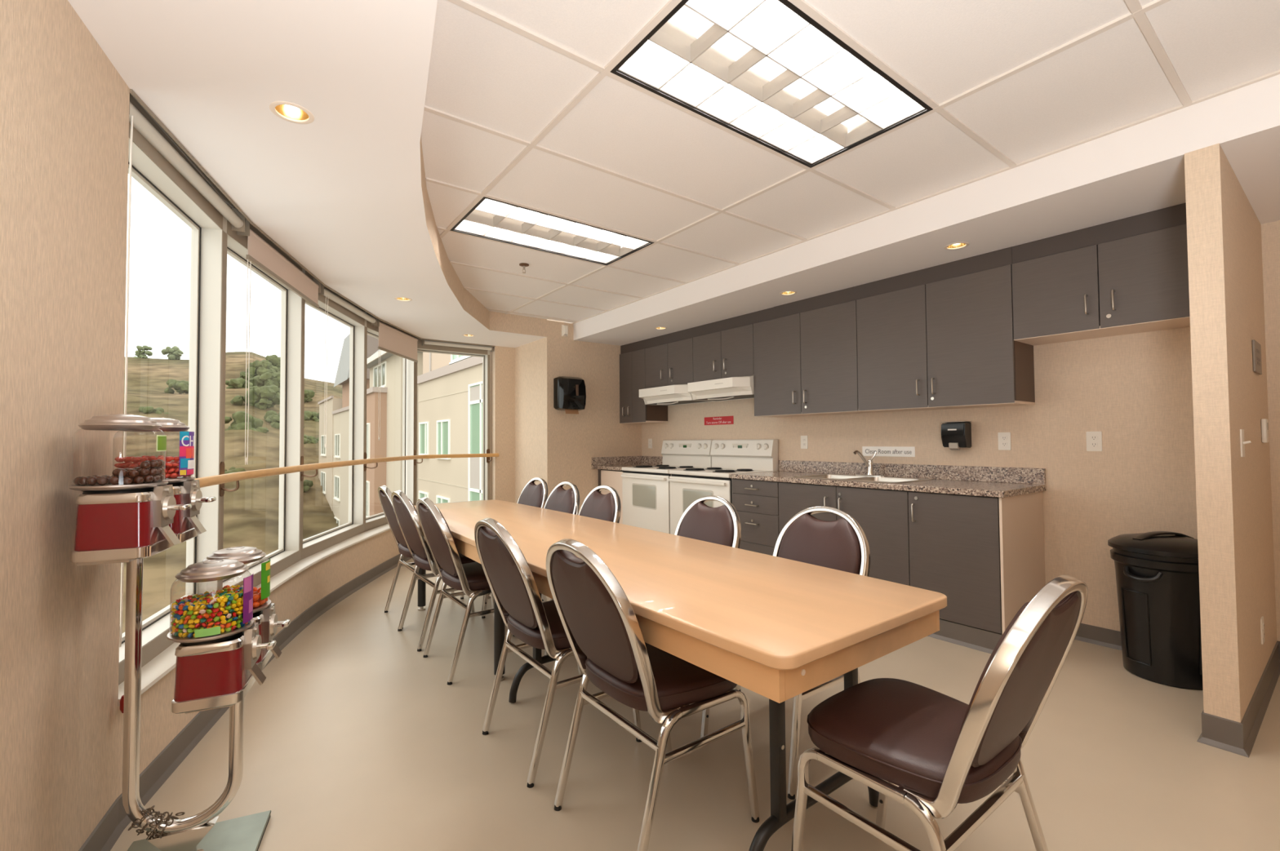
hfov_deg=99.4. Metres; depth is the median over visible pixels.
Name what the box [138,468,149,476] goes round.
chocolate ball
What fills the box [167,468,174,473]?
candy
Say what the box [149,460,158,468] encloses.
chocolate ball
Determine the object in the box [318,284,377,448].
roller blind
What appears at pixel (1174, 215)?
filler panel
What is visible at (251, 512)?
ground
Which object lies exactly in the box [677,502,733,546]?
cushion
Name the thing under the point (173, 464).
candy
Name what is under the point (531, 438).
wall
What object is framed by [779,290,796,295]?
recessed light
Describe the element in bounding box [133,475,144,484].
chocolate ball
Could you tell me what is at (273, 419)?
shrub
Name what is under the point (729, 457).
range
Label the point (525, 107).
ceiling
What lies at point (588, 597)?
cushion
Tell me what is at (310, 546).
window
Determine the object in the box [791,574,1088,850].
banquet chair
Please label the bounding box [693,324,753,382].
upper cabinet
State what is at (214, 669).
machine
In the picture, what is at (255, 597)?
candy
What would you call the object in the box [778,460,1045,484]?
backsplash
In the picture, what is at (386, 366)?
building block
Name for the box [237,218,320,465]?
roller blind
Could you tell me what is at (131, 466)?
candy
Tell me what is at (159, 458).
candy
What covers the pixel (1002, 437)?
socket
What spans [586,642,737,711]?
seat cushion
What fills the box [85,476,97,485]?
chocolate ball
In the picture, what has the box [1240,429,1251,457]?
wall switch
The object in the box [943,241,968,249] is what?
recessed light
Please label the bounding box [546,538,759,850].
banquet chair
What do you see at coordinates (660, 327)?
recessed light
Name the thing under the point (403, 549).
seat cushion
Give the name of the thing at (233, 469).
shrub
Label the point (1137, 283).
upper cabinet
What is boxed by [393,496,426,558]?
cushion
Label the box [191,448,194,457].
picture
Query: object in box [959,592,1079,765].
cushion
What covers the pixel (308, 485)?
shrub
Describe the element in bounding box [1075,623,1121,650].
baseboard
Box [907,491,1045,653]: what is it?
base cabinet
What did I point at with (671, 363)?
upper cabinet
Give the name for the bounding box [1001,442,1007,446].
socket
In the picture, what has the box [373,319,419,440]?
roller blind
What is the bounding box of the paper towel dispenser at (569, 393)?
[553,376,586,414]
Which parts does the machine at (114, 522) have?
globe, lid, coin plate, handle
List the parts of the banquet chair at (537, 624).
leg, frame, leg, leg, leg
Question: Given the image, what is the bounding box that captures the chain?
[128,805,185,839]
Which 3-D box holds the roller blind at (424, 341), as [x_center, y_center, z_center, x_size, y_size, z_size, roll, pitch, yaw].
[-2.104,-0.951,6.305,0.804,0.115,0.060,1,-2,-37]
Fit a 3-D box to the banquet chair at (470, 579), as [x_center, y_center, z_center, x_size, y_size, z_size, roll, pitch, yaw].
[-0.917,0.837,3.001,0.573,0.916,0.451,1,-2,-37]
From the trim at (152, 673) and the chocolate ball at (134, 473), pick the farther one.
the trim at (152, 673)
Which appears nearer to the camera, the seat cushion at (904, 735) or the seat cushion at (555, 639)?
the seat cushion at (904, 735)
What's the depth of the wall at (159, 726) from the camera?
3.31 m
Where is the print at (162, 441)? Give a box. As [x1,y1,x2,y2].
[157,436,166,450]
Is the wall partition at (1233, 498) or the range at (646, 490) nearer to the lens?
the wall partition at (1233, 498)
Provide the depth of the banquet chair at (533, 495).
4.23 m
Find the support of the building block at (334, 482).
on the ground
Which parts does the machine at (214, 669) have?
globe, lid, coin plate, handle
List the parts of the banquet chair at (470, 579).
leg, frame, leg, seat rail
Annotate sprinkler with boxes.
[519,262,528,273]
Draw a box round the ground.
[120,351,342,633]
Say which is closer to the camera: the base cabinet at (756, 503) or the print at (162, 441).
the print at (162, 441)
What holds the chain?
on the stand
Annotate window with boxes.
[118,93,498,685]
[219,200,303,590]
[300,268,365,559]
[364,311,414,531]
[414,338,489,505]
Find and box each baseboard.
[78,553,411,850]
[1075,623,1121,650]
[1196,640,1279,758]
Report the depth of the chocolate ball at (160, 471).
1.45 m
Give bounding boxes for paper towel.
[564,409,578,414]
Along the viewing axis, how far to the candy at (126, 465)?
1.53 m
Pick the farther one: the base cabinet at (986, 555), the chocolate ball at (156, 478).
the base cabinet at (986, 555)
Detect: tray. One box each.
[67,480,168,491]
[163,476,195,484]
[166,618,254,643]
[253,599,271,613]
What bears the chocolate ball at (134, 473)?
on the chocolate ball at (138, 480)
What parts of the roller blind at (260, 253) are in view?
bead chain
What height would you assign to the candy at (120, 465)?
0.015 m
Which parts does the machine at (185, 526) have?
globe, lid, coin plate, handle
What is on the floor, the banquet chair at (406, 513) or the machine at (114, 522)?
the banquet chair at (406, 513)
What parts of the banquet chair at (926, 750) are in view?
leg, seat rail, leg, leg, frame, leg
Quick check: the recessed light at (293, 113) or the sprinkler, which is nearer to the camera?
the recessed light at (293, 113)
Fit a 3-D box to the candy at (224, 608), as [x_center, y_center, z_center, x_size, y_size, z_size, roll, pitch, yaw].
[-1.175,0.507,1.492,0.175,0.097,0.174,0,-2,-29]
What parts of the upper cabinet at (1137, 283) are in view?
door, handle, panel, handle, door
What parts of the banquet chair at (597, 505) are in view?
frame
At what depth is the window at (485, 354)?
6.52 m
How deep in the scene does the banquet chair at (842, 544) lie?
2.22 m
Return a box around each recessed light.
[269,101,314,124]
[394,297,412,301]
[462,334,475,337]
[654,326,666,329]
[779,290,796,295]
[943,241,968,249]
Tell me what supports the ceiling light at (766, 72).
attached to the ceiling at (525, 107)
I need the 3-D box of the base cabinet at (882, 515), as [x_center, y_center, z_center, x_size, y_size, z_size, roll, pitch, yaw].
[1.627,0.866,3.997,0.674,0.874,1.018,1,-2,-37]
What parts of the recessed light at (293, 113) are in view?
bulb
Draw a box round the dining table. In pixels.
[413,499,946,850]
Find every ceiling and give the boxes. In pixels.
[67,0,546,347]
[421,0,1279,324]
[577,127,1279,346]
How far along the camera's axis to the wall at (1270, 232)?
2.90 m
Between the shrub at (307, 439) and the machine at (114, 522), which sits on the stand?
the machine at (114, 522)
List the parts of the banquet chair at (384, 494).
frame, leg, leg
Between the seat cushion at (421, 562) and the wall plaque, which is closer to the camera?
the wall plaque
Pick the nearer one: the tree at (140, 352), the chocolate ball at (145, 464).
the chocolate ball at (145, 464)
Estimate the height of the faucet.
0.200 m
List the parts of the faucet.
spout, plate, lever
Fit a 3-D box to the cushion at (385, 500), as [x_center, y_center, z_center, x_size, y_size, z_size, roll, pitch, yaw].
[-1.663,0.633,3.699,0.167,0.379,0.389,1,-2,-37]
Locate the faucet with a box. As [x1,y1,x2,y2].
[853,450,886,477]
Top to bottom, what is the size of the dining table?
0.735 m
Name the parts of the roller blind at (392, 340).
bead chain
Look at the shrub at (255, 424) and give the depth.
46.52 m
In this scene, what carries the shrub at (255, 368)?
on the ground
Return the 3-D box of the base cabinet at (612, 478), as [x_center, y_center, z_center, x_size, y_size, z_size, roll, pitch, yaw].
[-0.085,0.941,6.313,0.649,0.874,0.499,1,-2,-37]
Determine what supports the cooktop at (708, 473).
in the range at (729, 457)
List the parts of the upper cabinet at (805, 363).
door, panel, door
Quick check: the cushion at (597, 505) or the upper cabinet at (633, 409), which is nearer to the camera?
the cushion at (597, 505)
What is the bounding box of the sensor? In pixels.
[561,324,568,337]
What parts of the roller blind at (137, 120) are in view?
bead chain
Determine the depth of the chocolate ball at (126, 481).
1.37 m
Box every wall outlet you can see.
[648,439,652,448]
[800,435,808,448]
[997,432,1011,450]
[1085,431,1102,451]
[1260,616,1264,644]
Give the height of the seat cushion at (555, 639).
0.070 m
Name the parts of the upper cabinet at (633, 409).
door, door, panel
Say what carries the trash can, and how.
on the floor
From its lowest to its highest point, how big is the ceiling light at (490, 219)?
0.120 m
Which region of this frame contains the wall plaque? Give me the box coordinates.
[1252,339,1262,374]
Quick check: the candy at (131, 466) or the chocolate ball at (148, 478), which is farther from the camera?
the candy at (131, 466)
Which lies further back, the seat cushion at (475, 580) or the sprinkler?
the sprinkler
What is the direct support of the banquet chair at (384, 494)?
on the floor
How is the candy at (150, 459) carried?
on the candy
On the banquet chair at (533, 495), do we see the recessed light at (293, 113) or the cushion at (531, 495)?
the cushion at (531, 495)
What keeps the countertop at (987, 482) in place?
on the base cabinet at (882, 515)
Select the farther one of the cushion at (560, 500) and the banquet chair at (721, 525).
the cushion at (560, 500)
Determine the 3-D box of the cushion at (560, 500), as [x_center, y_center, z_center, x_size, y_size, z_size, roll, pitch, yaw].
[-0.578,0.629,3.829,0.167,0.379,0.389,1,-2,-37]
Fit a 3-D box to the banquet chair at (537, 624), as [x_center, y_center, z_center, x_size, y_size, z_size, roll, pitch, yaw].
[-0.354,0.811,2.199,0.573,0.916,0.451,1,-2,-37]
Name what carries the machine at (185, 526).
on the stand
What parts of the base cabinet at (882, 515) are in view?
door, frame, door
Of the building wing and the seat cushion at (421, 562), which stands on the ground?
the building wing
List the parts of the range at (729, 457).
handle, oven door, control panel, knob, knob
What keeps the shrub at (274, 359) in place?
on the ground
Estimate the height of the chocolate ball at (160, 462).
0.022 m
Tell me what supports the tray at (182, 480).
on the machine at (185, 526)
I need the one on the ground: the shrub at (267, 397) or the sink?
the shrub at (267, 397)
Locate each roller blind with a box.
[119,101,245,713]
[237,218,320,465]
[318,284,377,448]
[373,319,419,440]
[422,339,493,352]
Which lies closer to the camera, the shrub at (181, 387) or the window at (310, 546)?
the window at (310, 546)
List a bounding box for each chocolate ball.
[73,476,81,485]
[78,476,88,485]
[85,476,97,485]
[96,476,108,485]
[108,475,120,484]
[111,468,119,476]
[115,468,127,477]
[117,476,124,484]
[121,476,133,484]
[128,469,139,477]
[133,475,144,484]
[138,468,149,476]
[139,461,151,468]
[143,475,153,483]
[148,467,157,475]
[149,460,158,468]
[151,475,159,482]
[155,467,163,475]
[156,459,163,467]
[158,474,164,481]
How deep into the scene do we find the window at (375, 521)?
5.99 m
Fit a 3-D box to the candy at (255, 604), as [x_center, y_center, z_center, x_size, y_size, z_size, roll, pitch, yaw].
[-1.179,0.550,1.663,0.024,0.020,0.021,0,-2,-20]
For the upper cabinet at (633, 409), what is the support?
attached to the wall at (1135, 389)
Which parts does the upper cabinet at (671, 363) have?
door, door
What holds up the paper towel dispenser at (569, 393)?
attached to the wall at (531, 438)
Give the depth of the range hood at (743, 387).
5.04 m
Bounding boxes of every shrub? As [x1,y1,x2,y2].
[138,405,168,413]
[165,378,188,394]
[224,413,267,433]
[224,466,245,474]
[225,377,253,388]
[230,383,279,410]
[239,360,279,381]
[248,372,279,394]
[259,353,280,368]
[264,412,307,431]
[303,434,319,444]
[303,480,312,492]
[304,388,315,402]
[304,409,319,422]
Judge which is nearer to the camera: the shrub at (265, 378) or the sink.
the sink
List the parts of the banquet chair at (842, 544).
leg, leg, frame, leg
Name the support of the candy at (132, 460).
on the candy at (131, 466)
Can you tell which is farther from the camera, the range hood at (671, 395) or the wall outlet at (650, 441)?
the wall outlet at (650, 441)
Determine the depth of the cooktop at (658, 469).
5.68 m
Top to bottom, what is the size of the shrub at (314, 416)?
2.036 m
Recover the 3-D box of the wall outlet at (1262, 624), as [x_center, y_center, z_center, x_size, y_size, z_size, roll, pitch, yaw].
[2.881,0.948,2.511,0.072,0.116,0.007,1,-2,-37]
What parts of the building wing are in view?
pane, pane, pane, pane, pane, pane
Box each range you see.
[621,440,712,533]
[668,439,777,534]
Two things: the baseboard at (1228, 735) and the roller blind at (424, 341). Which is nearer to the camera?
the baseboard at (1228, 735)
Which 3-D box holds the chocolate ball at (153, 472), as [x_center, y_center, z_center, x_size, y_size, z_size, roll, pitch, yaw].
[-1.287,0.122,1.433,0.021,0.022,0.022,1,-2,-37]
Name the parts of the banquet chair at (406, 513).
leg, frame, leg, leg, leg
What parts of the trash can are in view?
handle, lid, lid handle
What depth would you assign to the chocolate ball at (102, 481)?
1.35 m
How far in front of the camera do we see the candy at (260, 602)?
1.68 m
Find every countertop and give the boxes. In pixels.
[591,456,662,471]
[730,460,1045,497]
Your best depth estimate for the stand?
1.51 m
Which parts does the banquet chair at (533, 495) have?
leg, frame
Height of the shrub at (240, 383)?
1.918 m
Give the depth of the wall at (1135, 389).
3.24 m
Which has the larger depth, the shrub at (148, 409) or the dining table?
the shrub at (148, 409)
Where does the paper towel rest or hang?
hanging from the paper towel dispenser at (569, 393)
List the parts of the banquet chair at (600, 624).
leg, frame, leg, leg, seat rail, leg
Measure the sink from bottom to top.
0.165 m
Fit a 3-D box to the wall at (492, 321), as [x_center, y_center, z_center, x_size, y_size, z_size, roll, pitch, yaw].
[-0.344,-1.201,1.731,0.917,0.207,8.583,0,-2,-15]
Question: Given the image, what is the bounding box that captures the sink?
[794,474,932,483]
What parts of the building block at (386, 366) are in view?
pane, pane, pane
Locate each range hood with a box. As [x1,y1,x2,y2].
[639,384,711,405]
[687,376,754,401]
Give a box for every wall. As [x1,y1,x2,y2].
[0,0,129,850]
[116,527,399,798]
[419,135,546,337]
[489,320,641,513]
[641,326,1197,631]
[1261,220,1279,641]
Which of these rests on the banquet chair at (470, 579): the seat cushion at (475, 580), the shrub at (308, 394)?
the seat cushion at (475, 580)
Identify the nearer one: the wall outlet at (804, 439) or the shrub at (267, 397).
the wall outlet at (804, 439)
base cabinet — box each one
[598,469,623,524]
[732,479,779,555]
[778,482,910,586]
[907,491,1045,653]
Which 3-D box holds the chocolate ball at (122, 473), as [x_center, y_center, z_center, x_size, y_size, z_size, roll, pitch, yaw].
[-1.309,0.120,1.371,0.021,0.022,0.022,1,-2,-37]
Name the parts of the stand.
mount plate, plate, mount plate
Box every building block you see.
[317,334,378,526]
[365,349,422,517]
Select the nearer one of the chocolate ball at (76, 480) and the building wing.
the chocolate ball at (76, 480)
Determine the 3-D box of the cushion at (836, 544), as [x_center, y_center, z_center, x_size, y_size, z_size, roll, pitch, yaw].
[0.745,0.577,2.290,0.167,0.379,0.389,1,-2,-37]
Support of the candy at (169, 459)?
on the candy at (167, 464)
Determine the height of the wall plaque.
0.150 m
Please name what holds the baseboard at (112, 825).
attached to the wall at (159, 726)
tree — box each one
[133,345,152,358]
[161,346,183,359]
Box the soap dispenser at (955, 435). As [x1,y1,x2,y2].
[941,421,971,450]
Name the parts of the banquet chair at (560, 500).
leg, leg, frame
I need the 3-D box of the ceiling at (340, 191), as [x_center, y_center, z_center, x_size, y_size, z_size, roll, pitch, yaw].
[-0.485,-1.091,1.945,3.965,0.001,8.840,1,-2,-37]
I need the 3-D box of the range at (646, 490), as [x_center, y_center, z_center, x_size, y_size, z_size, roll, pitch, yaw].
[0.287,0.748,5.777,0.680,1.185,0.792,1,-2,-37]
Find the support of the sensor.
attached to the wall at (531, 438)
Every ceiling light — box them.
[449,196,654,265]
[610,0,933,168]
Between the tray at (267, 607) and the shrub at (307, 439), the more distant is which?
the shrub at (307, 439)
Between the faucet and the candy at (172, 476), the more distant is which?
the faucet
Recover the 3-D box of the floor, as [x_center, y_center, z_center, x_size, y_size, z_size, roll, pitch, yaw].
[0.186,1.295,2.405,6.000,0.050,9.100,1,-2,-37]
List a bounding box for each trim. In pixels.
[118,524,390,706]
[129,88,495,346]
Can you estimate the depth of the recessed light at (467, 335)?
5.91 m
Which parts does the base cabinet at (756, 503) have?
drawer, drawer, drawer, drawer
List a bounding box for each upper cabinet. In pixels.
[619,348,667,423]
[644,337,693,388]
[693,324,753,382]
[753,300,878,417]
[856,264,1035,412]
[1011,223,1190,346]
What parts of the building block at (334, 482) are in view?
pane, pane, pane, pane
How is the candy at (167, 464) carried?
in the machine at (185, 526)
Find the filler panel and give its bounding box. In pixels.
[620,202,1186,354]
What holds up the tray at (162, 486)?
on the machine at (114, 522)
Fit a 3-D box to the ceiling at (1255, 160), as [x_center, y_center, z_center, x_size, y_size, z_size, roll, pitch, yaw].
[2.172,-1.070,3.405,1.370,0.001,8.006,1,-2,-37]
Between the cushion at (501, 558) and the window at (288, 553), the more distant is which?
the window at (288, 553)
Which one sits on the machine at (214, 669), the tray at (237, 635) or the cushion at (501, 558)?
the tray at (237, 635)
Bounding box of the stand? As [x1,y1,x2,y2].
[76,558,271,850]
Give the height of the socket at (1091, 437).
0.028 m
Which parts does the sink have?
bowl, bowl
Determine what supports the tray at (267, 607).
on the machine at (264, 615)
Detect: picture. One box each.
[186,448,191,458]
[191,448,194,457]
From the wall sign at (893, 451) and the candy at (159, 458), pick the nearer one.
the candy at (159, 458)
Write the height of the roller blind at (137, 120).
2.027 m
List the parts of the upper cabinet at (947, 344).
door, handle, handle, panel, door, frame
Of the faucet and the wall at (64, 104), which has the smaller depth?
the wall at (64, 104)
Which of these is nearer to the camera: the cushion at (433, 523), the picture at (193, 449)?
the picture at (193, 449)
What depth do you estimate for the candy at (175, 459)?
1.59 m
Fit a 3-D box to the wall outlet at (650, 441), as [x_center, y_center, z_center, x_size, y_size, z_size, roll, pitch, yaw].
[0.123,0.219,6.586,0.007,0.116,0.072,1,-2,-37]
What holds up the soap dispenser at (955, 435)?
attached to the wall at (1135, 389)
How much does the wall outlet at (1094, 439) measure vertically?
0.116 m
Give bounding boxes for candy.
[117,463,124,468]
[122,463,130,468]
[123,457,131,462]
[128,464,137,468]
[130,457,139,462]
[139,457,147,462]
[148,457,156,461]
[157,457,165,462]
[164,462,172,466]
[165,457,173,462]
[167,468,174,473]
[169,473,177,479]
[170,585,249,638]
[172,463,178,466]
[173,457,179,461]
[253,594,259,601]
[253,601,259,608]
[257,599,265,606]
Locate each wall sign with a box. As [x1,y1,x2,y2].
[704,416,733,425]
[862,446,915,457]
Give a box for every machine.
[67,414,191,563]
[112,417,216,544]
[166,559,276,714]
[197,546,290,671]
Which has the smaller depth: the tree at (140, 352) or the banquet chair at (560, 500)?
the banquet chair at (560, 500)
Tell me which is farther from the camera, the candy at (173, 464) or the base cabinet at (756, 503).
the base cabinet at (756, 503)
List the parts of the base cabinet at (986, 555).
handle, door, frame, panel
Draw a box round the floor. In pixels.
[110,558,1279,850]
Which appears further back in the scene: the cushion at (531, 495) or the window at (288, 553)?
the cushion at (531, 495)
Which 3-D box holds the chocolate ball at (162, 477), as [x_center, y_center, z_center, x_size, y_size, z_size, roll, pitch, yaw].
[-1.298,0.141,1.464,0.021,0.022,0.022,1,-2,-37]
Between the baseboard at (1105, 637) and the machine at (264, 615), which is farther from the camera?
the baseboard at (1105, 637)
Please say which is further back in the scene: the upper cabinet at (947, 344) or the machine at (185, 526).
the upper cabinet at (947, 344)
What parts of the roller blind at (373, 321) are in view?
bead chain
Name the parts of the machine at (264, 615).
lid, coin plate, handle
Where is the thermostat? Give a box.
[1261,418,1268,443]
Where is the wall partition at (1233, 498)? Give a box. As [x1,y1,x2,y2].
[1184,142,1276,723]
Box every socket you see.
[1000,435,1007,440]
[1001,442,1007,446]
[1089,435,1097,440]
[1090,442,1097,447]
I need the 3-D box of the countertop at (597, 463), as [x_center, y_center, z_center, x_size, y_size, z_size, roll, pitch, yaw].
[-0.120,0.435,6.304,0.730,0.137,0.500,1,-2,-37]
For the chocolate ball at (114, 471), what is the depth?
1.37 m
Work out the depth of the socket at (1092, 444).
3.18 m
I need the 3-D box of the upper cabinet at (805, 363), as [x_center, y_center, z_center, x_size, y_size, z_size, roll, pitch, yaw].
[1.434,-0.509,4.540,0.364,0.835,1.008,1,-2,-37]
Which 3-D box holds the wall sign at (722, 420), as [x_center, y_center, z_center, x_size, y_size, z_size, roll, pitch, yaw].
[0.818,-0.050,5.661,0.004,0.084,0.423,1,-2,-37]
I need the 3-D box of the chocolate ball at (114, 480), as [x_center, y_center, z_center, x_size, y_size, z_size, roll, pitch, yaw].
[-1.319,0.138,1.363,0.021,0.022,0.022,1,-2,-37]
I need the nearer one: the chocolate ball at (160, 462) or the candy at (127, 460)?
the chocolate ball at (160, 462)
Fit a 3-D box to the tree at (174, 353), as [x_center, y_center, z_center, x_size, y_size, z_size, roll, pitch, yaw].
[-83.856,-12.594,97.512,3.046,3.179,3.452,1,-2,-37]
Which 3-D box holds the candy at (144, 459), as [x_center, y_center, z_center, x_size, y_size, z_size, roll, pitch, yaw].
[-1.410,0.097,1.542,0.017,0.015,0.017,1,-2,-44]
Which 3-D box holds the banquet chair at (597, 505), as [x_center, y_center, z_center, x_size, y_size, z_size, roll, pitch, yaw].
[-0.431,0.844,3.369,0.573,0.916,0.451,1,-2,-37]
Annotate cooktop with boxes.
[622,465,706,474]
[669,467,777,478]
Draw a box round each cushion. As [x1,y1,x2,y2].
[379,490,407,546]
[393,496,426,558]
[398,543,412,558]
[413,553,476,571]
[418,503,461,575]
[441,562,489,591]
[478,526,537,627]
[507,600,570,649]
[517,482,542,507]
[544,486,574,514]
[551,550,639,681]
[578,490,614,522]
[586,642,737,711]
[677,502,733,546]
[777,514,861,574]
[808,678,1021,804]
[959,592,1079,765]
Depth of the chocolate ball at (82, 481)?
1.34 m
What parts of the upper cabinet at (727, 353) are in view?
door, door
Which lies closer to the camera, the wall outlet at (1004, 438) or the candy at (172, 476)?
the candy at (172, 476)
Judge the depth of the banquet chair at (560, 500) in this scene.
3.78 m
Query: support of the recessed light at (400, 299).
in the ceiling at (340, 191)
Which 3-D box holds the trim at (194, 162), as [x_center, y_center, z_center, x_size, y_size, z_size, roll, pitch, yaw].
[-2.176,-1.044,4.192,0.971,0.077,5.062,0,-2,-1]
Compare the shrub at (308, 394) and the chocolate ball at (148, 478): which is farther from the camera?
the shrub at (308, 394)
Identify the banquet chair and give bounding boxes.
[377,485,475,629]
[391,490,493,652]
[416,497,506,685]
[460,477,547,611]
[474,518,641,788]
[481,481,579,631]
[512,485,621,656]
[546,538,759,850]
[674,495,741,691]
[700,506,870,799]
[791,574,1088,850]
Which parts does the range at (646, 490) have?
handle, oven door, control panel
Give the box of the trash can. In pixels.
[1107,531,1203,690]

